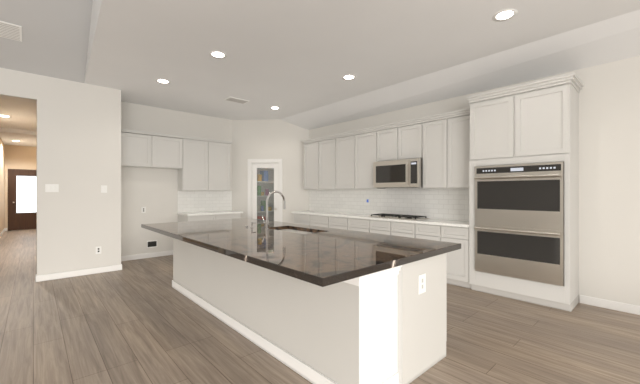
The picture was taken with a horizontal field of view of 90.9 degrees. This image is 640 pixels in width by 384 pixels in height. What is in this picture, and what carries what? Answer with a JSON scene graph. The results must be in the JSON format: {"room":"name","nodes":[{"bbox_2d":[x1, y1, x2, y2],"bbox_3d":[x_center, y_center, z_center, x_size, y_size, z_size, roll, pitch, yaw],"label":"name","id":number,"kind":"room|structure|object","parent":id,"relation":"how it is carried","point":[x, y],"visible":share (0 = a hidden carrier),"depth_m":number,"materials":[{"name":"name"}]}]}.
{"room":"kitchen","nodes":[
{"label":"kitchen","id":0,"kind":"room"},
{"bbox_2d":[0,138,4,232],"bbox_3d":[-8.091,-0.230,7.689,0.120,3.200,9.135,0,0,-42],"label":"wall","id":1,"kind":"structure","parent":0,"point":[2,185],"depth_m":10.35,"materials":[{"name":"paint"}]},
{"bbox_2d":[0,96,35,146],"bbox_3d":[-7.566,-1.645,8.167,1.540,0.170,9.135,0,0,-42],"label":"ceiling","id":2,"kind":"structure","parent":0,"point":[19,124],"depth_m":7.46,"materials":[{"name":"paint"}]},
{"bbox_2d":[5,145,35,230],"bbox_3d":[-10.617,-0.230,11.668,6.000,3.200,0.150,0,0,-42],"label":"wall","id":3,"kind":"structure","parent":0,"point":[20,157],"depth_m":11.31,"materials":[{"name":"paint"}]},
{"bbox_2d":[8,169,35,230],"bbox_3d":[-10.591,0.275,11.506,1.160,2.190,0.100,0,0,-42],"label":"front door","id":4,"kind":"structure","parent":3,"relation":"in","point":[21,199],"depth_m":11.37,"materials":[{"name":"brown wood"}]},
{"bbox_2d":[0,68,120,274],"bbox_3d":[-6.456,-0.330,3.485,7.140,3.400,0.955,0,0,-42],"label":"wall","id":5,"kind":"structure","parent":0,"point":[78,157],"depth_m":5.11,"materials":[{"name":"paint"}]},
{"bbox_2d":[45,184,58,191],"bbox_3d":[-4.175,-0.060,4.908,0.160,0.125,0.010,0,0,-42],"label":"switch plate","id":6,"kind":"object","parent":5,"relation":"attached to","point":[51,187],"visible":1,"depth_m":4.91,"materials":[{"name":"plastic"}]},
{"bbox_2d":[36,264,121,281],"bbox_3d":[-3.905,1.320,5.168,1.128,0.100,0.039,0,0,-42],"label":"baseboard","id":7,"kind":"structure","parent":5,"relation":"attached to","point":[46,277],"depth_m":5.11,"materials":[{"name":"paint"}]},
{"bbox_2d":[96,246,100,253],"bbox_3d":[-3.734,0.980,5.311,0.080,0.125,0.006,0,0,-42],"label":"outlet","id":8,"kind":"object","parent":5,"relation":"attached to","point":[98,249],"visible":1,"depth_m":5.31,"materials":[{"name":"plastic"}]},
{"bbox_2d":[101,185,106,192],"bbox_3d":[-3.676,-0.050,5.362,0.085,0.125,0.010,0,0,-42],"label":"switch plate","id":9,"kind":"object","parent":5,"relation":"attached to","point":[103,188],"visible":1,"depth_m":5.36,"materials":[{"name":"plastic"}]},
{"bbox_2d":[84,0,101,81],"bbox_3d":[-0.557,-3.357,1.146,0.522,3.134,10.445,0,0,-42],"label":"wall","id":10,"kind":"structure","parent":0,"point":[96,7],"depth_m":3.78,"materials":[{"name":"paint"}]},
{"bbox_2d":[121,101,273,255],"bbox_3d":[-2.604,-0.330,7.534,4.010,3.400,0.150,0,0,-42],"label":"wall","id":11,"kind":"structure","parent":0,"point":[154,191],"depth_m":6.64,"materials":[{"name":"paint"}]},
{"bbox_2d":[121,129,152,167],"bbox_3d":[-3.699,-0.832,6.212,0.603,0.665,0.327,0,0,-42],"label":"upper cabinet","id":12,"kind":"object","parent":11,"relation":"attached to","point":[136,148],"depth_m":6.13,"materials":[{"name":"paint"}]},
{"bbox_2d":[141,207,145,212],"bbox_3d":[-3.634,0.370,6.490,0.080,0.125,0.006,0,0,-42],"label":"outlet","id":13,"kind":"object","parent":11,"relation":"attached to","point":[143,209],"visible":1,"depth_m":6.49,"materials":[{"name":"plastic"}]},
{"bbox_2d":[121,250,172,260],"bbox_3d":[-3.590,1.320,6.523,1.190,0.100,0.019,0,0,-42],"label":"baseboard","id":14,"kind":"structure","parent":11,"relation":"attached to","point":[164,253],"depth_m":6.52,"materials":[{"name":"paint"}]},
{"bbox_2d":[147,240,156,247],"bbox_3d":[-3.516,1.090,6.598,0.200,0.150,0.006,0,0,-42],"label":"outlet box","id":15,"kind":"object","parent":11,"relation":"attached to","point":[152,244],"visible":1,"depth_m":6.60,"materials":[{"name":"plastic"}]},
{"bbox_2d":[153,133,184,168],"bbox_3d":[-3.253,-0.832,6.618,0.603,0.665,0.327,0,0,-42],"label":"upper cabinet","id":16,"kind":"object","parent":11,"relation":"attached to","point":[168,152],"depth_m":6.52,"materials":[{"name":"paint"}]},
{"bbox_2d":[178,137,208,192],"bbox_3d":[-2.825,-0.598,7.007,0.549,1.135,0.327,0,0,-42],"label":"upper cabinet","id":17,"kind":"object","parent":11,"relation":"attached to","point":[202,165],"depth_m":6.90,"materials":[{"name":"paint"}]},
{"bbox_2d":[177,190,231,212],"bbox_3d":[-2.661,0.212,7.372,1.284,0.482,0.009,0,0,-42],"label":"backsplash","id":18,"kind":"structure","parent":11,"relation":"attached to","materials":[{"name":"tile"}]},
{"bbox_2d":[209,141,232,192],"bbox_3d":[-2.419,-0.598,7.376,0.550,1.135,0.327,0,0,-42],"label":"upper cabinet","id":19,"kind":"object","parent":11,"relation":"attached to","point":[219,151],"depth_m":7.27,"materials":[{"name":"paint"}]},
{"bbox_2d":[257,168,272,219],"bbox_3d":[-1.459,0.021,8.249,1.046,1.798,0.326,0,0,-42],"label":"shelf","id":20,"kind":"object","parent":11,"relation":"attached to","point":[259,187],"depth_m":8.18,"materials":[{"name":"paint"}]},
{"bbox_2d":[232,119,308,222],"bbox_3d":[-1.224,-0.330,7.825,2.016,3.400,0.110,0,0,3],"label":"wall","id":21,"kind":"structure","parent":0,"point":[268,139],"depth_m":7.77,"materials":[{"name":"paint"}]},
{"bbox_2d":[248,159,281,221],"bbox_3d":[-1.355,0.278,7.811,0.863,2.185,0.150,0,0,3],"label":"door frame","id":22,"kind":"structure","parent":21,"relation":"attached to","point":[255,164],"depth_m":7.80,"materials":[{"name":"paint"}]},
{"bbox_2d":[0,229,639,383],"bbox_3d":[-4.297,1.370,4.202,11.300,0.001,20.000,0,0,-42],"label":"floor","id":23,"kind":"structure","parent":0,"point":[140,321],"depth_m":2.95,"materials":[{"name":"brown wood"}]},
{"bbox_2d":[177,213,216,221],"bbox_3d":[-2.709,0.933,6.916,0.599,0.874,0.617,0,0,-42],"label":"base cabinet","id":24,"kind":"object","parent":23,"relation":"on","point":[180,219],"depth_m":6.72,"materials":[{"name":"paint"}]},
{"bbox_2d":[181,209,236,216],"bbox_3d":[-2.464,0.474,7.118,1.265,0.040,0.647,0,0,-42],"label":"countertop","id":25,"kind":"structure","parent":24,"relation":"on","point":[214,210],"depth_m":6.76,"materials":[{"name":"white stone"}]},
{"bbox_2d":[217,213,240,219],"bbox_3d":[-2.266,0.933,7.319,0.599,0.874,0.617,0,0,-42],"label":"base cabinet","id":26,"kind":"object","parent":23,"relation":"on","point":[219,215],"depth_m":7.09,"materials":[{"name":"paint"}]},
{"bbox_2d":[294,213,307,224],"bbox_3d":[-0.237,0.933,7.308,0.507,0.874,0.591,0,0,-42],"label":"base cabinet","id":27,"kind":"object","parent":23,"relation":"on","point":[299,218],"depth_m":7.14,"materials":[{"name":"paint"}]},
{"bbox_2d":[172,239,448,383],"bbox_3d":[-0.551,0.933,3.590,1.122,0.875,3.592,0,0,-42],"label":"kitchen island","id":28,"kind":"object","parent":23,"relation":"on","point":[317,305],"depth_m":2.34,"materials":[{"name":"paint"}]},
{"bbox_2d":[141,219,424,286],"bbox_3d":[-0.861,0.486,3.368,1.020,0.072,3.720,0,0,-42],"label":"island countertop","id":29,"kind":"structure","parent":28,"relation":"on","point":[317,259],"depth_m":2.42,"materials":[{"name":"brown stone"}]},
{"bbox_2d":[261,215,268,230],"bbox_3d":[-0.658,0.366,3.784,0.056,0.168,0.138,0,0,-42],"label":"faucet","id":30,"kind":"object","parent":29,"relation":"on","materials":[{"name":"silver metal"}]},
{"bbox_2d":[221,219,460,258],"bbox_3d":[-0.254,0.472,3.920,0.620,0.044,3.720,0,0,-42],"label":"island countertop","id":31,"kind":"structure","parent":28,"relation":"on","point":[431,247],"depth_m":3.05,"materials":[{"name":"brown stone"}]},
{"bbox_2d":[273,227,312,234],"bbox_3d":[-0.296,0.603,3.787,0.388,0.242,0.808,0,0,-42],"label":"sink","id":32,"kind":"object","parent":31,"relation":"in","point":[274,228],"depth_m":4.05,"materials":[{"name":"silver metal"}]},
{"bbox_2d":[308,213,327,226],"bbox_3d":[0.161,0.933,6.871,0.507,0.874,0.591,0,0,-42],"label":"base cabinet","id":33,"kind":"object","parent":23,"relation":"on","point":[313,221],"depth_m":6.73,"materials":[{"name":"paint"}]},
{"bbox_2d":[328,217,347,229],"bbox_3d":[0.540,0.933,6.455,0.507,0.874,0.534,0,0,-42],"label":"base cabinet","id":34,"kind":"object","parent":23,"relation":"on","point":[333,222],"depth_m":6.27,"materials":[{"name":"paint"}]},
{"bbox_2d":[348,217,367,231],"bbox_3d":[0.899,0.933,6.060,0.507,0.874,0.533,0,0,-42],"label":"base cabinet","id":35,"kind":"object","parent":23,"relation":"on","point":[354,223],"depth_m":5.90,"materials":[{"name":"paint"}]},
{"bbox_2d":[368,221,387,234],"bbox_3d":[1.234,0.933,5.692,0.507,0.874,0.462,0,0,-42],"label":"base cabinet","id":36,"kind":"object","parent":23,"relation":"on","point":[380,227],"depth_m":5.54,"materials":[{"name":"paint"}]},
{"bbox_2d":[388,221,411,237],"bbox_3d":[1.545,0.933,5.351,0.507,0.874,0.462,0,0,-42],"label":"base cabinet","id":37,"kind":"object","parent":23,"relation":"on","point":[396,228],"depth_m":5.22,"materials":[{"name":"paint"}]},
{"bbox_2d":[296,209,467,228],"bbox_3d":[0.895,0.474,6.034,0.547,0.040,4.039,0,0,-42],"label":"countertop","id":38,"kind":"structure","parent":37,"relation":"on","point":[315,212],"depth_m":5.38,"materials":[{"name":"white stone"}]},
{"bbox_2d":[368,213,428,220],"bbox_3d":[1.370,0.430,5.553,0.400,0.045,0.970,0,0,-42],"label":"cooktop","id":39,"kind":"object","parent":38,"relation":"in","point":[405,216],"depth_m":5.48,"materials":[{"name":"black metal"}]},
{"bbox_2d":[412,225,439,240],"bbox_3d":[1.842,0.933,5.023,0.507,0.874,0.423,0,0,-42],"label":"base cabinet","id":40,"kind":"object","parent":23,"relation":"on","point":[429,232],"depth_m":4.86,"materials":[{"name":"paint"}]},
{"bbox_2d":[440,225,467,287],"bbox_3d":[2.127,0.933,4.710,0.507,0.874,0.424,0,0,-42],"label":"base cabinet","id":41,"kind":"object","parent":23,"relation":"on","point":[457,260],"depth_m":4.53,"materials":[{"name":"paint"}]},
{"bbox_2d":[472,161,563,288],"bbox_3d":[2.627,0.362,4.104,0.530,1.415,0.965,0,0,-42],"label":"oven","id":42,"kind":"object","parent":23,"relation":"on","point":[495,173],"depth_m":3.88,"materials":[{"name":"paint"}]},
{"bbox_2d":[468,77,579,311],"bbox_3d":[2.626,0.055,4.126,0.555,2.630,1.109,0,0,-42],"label":"tall cabinet","id":43,"kind":"object","parent":23,"relation":"on","point":[537,122],"depth_m":3.85,"materials":[{"name":"paint"}]},
{"bbox_2d":[0,0,639,119],"bbox_3d":[-1.678,-3.349,0.737,10.510,3.148,11.350,0,0,-42],"label":"ceiling","id":44,"kind":"structure","parent":0,"point":[291,57],"depth_m":3.90,"materials":[{"name":"paint"}]},
{"bbox_2d":[0,21,21,41],"bbox_3d":[-4.004,-2.037,3.925,0.420,0.096,0.290,0,0,-42],"label":"ceiling vent","id":45,"kind":"object","parent":44,"relation":"in","point":[11,31],"visible":0.98,"depth_m":3.99,"materials":[{"name":"plastic"}]},
{"bbox_2d":[155,79,170,83],"bbox_3d":[-2.535,-1.788,5.089,0.224,0.004,0.224,0,0,-42],"label":"recessed light","id":46,"kind":"object","parent":44,"relation":"in","point":[164,81],"visible":1,"depth_m":5.10,"materials":[{"name":"paint"}]},
{"bbox_2d":[209,51,226,58],"bbox_3d":[-1.328,-1.788,4.105,0.224,0.004,0.224,0,0,-42],"label":"recessed light","id":47,"kind":"object","parent":44,"relation":"in","point":[218,54],"visible":1,"depth_m":4.10,"materials":[{"name":"paint"}]},
{"bbox_2d":[224,97,248,103],"bbox_3d":[-1.615,-1.782,6.129,0.420,0.015,0.240,0,0,-42],"label":"ceiling vent","id":48,"kind":"object","parent":44,"relation":"in","point":[237,100],"visible":1,"depth_m":6.11,"materials":[{"name":"plastic"}]},
{"bbox_2d":[342,75,355,79],"bbox_3d":[0.451,-1.788,4.913,0.224,0.004,0.224,0,0,-42],"label":"recessed light","id":49,"kind":"object","parent":44,"relation":"in","point":[348,77],"visible":1,"depth_m":4.92,"materials":[{"name":"paint"}]},
{"bbox_2d":[492,9,517,21],"bbox_3d":[1.871,-1.788,3.189,0.224,0.004,0.224,0,0,-42],"label":"recessed light","id":50,"kind":"object","parent":44,"relation":"in","point":[505,15],"visible":1,"depth_m":3.19,"materials":[{"name":"paint"}]},
{"bbox_2d":[281,9,639,129],"bbox_3d":[2.330,-1.651,4.385,0.692,0.279,11.350,0,0,-42],"label":"ceiling","id":51,"kind":"structure","parent":0,"point":[616,38],"depth_m":4.25,"materials":[{"name":"paint"}]},
{"bbox_2d":[309,56,639,305],"bbox_3d":[2.610,-0.330,4.673,0.150,3.400,11.400,0,0,-42],"label":"wall","id":52,"kind":"structure","parent":0,"point":[609,181],"depth_m":3.71,"materials":[{"name":"paint"}]},
{"bbox_2d":[304,141,315,188],"bbox_3d":[-0.101,-0.610,7.315,0.297,1.100,0.533,0,0,-42],"label":"upper cabinet","id":53,"kind":"object","parent":52,"relation":"attached to","point":[309,146],"depth_m":7.24,"materials":[{"name":"paint"}]},
{"bbox_2d":[316,137,335,188],"bbox_3d":[0.258,-0.610,6.921,0.297,1.100,0.534,0,0,-42],"label":"upper cabinet","id":54,"kind":"object","parent":52,"relation":"attached to","point":[326,147],"depth_m":6.85,"materials":[{"name":"paint"}]},
{"bbox_2d":[336,133,351,188],"bbox_3d":[0.617,-0.610,6.526,0.297,1.100,0.534,0,0,-42],"label":"upper cabinet","id":55,"kind":"object","parent":52,"relation":"attached to","point":[344,142],"depth_m":6.45,"materials":[{"name":"paint"}]},
{"bbox_2d":[352,129,375,188],"bbox_3d":[0.976,-0.610,6.131,0.297,1.100,0.532,0,0,-42],"label":"upper cabinet","id":56,"kind":"object","parent":52,"relation":"attached to","point":[363,144],"depth_m":6.08,"materials":[{"name":"paint"}]},
{"bbox_2d":[376,125,395,160],"bbox_3d":[1.312,-0.858,5.763,0.297,0.605,0.461,0,0,-42],"label":"upper cabinet","id":57,"kind":"object","parent":52,"relation":"attached to","point":[386,137],"depth_m":5.68,"materials":[{"name":"paint"}]},
{"bbox_2d":[372,157,407,188],"bbox_3d":[1.371,-0.316,5.621,0.400,0.472,0.744,0,0,-42],"label":"microwave","id":58,"kind":"object","parent":52,"relation":"attached to","point":[393,174],"depth_m":5.50,"materials":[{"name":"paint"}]},
{"bbox_2d":[408,157,423,188],"bbox_3d":[1.679,-0.316,5.282,0.400,0.472,0.172,0,0,-42],"label":"control panel","id":59,"kind":"object","parent":58,"relation":"attached to","point":[415,164],"depth_m":5.15,"materials":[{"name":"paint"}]},
{"bbox_2d":[309,154,483,222],"bbox_3d":[1.095,-0.053,6.215,0.010,1.013,4.039,0,0,-42],"label":"backsplash","id":60,"kind":"structure","parent":52,"relation":"attached to","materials":[{"name":"tile"}]},
{"bbox_2d":[396,121,419,156],"bbox_3d":[1.622,-0.858,5.422,0.297,0.605,0.461,0,0,-42],"label":"upper cabinet","id":61,"kind":"object","parent":52,"relation":"attached to","point":[408,134],"depth_m":5.35,"materials":[{"name":"paint"}]},
{"bbox_2d":[420,117,443,188],"bbox_3d":[1.920,-0.610,5.094,0.297,1.100,0.422,0,0,-42],"label":"upper cabinet","id":62,"kind":"object","parent":52,"relation":"attached to","point":[432,130],"depth_m":5.02,"materials":[{"name":"paint"}]},
{"bbox_2d":[444,113,467,188],"bbox_3d":[2.205,-0.610,4.781,0.297,1.100,0.423,0,0,-42],"label":"upper cabinet","id":63,"kind":"object","parent":52,"relation":"attached to","point":[456,124],"depth_m":4.74,"materials":[{"name":"paint"}]},
{"bbox_2d":[580,295,639,314],"bbox_3d":[4.797,1.320,2.147,0.014,0.100,4.720,0,0,-42],"label":"baseboard","id":64,"kind":"structure","parent":52,"relation":"attached to","point":[614,305],"depth_m":3.68,"materials":[{"name":"paint"}]}
]}

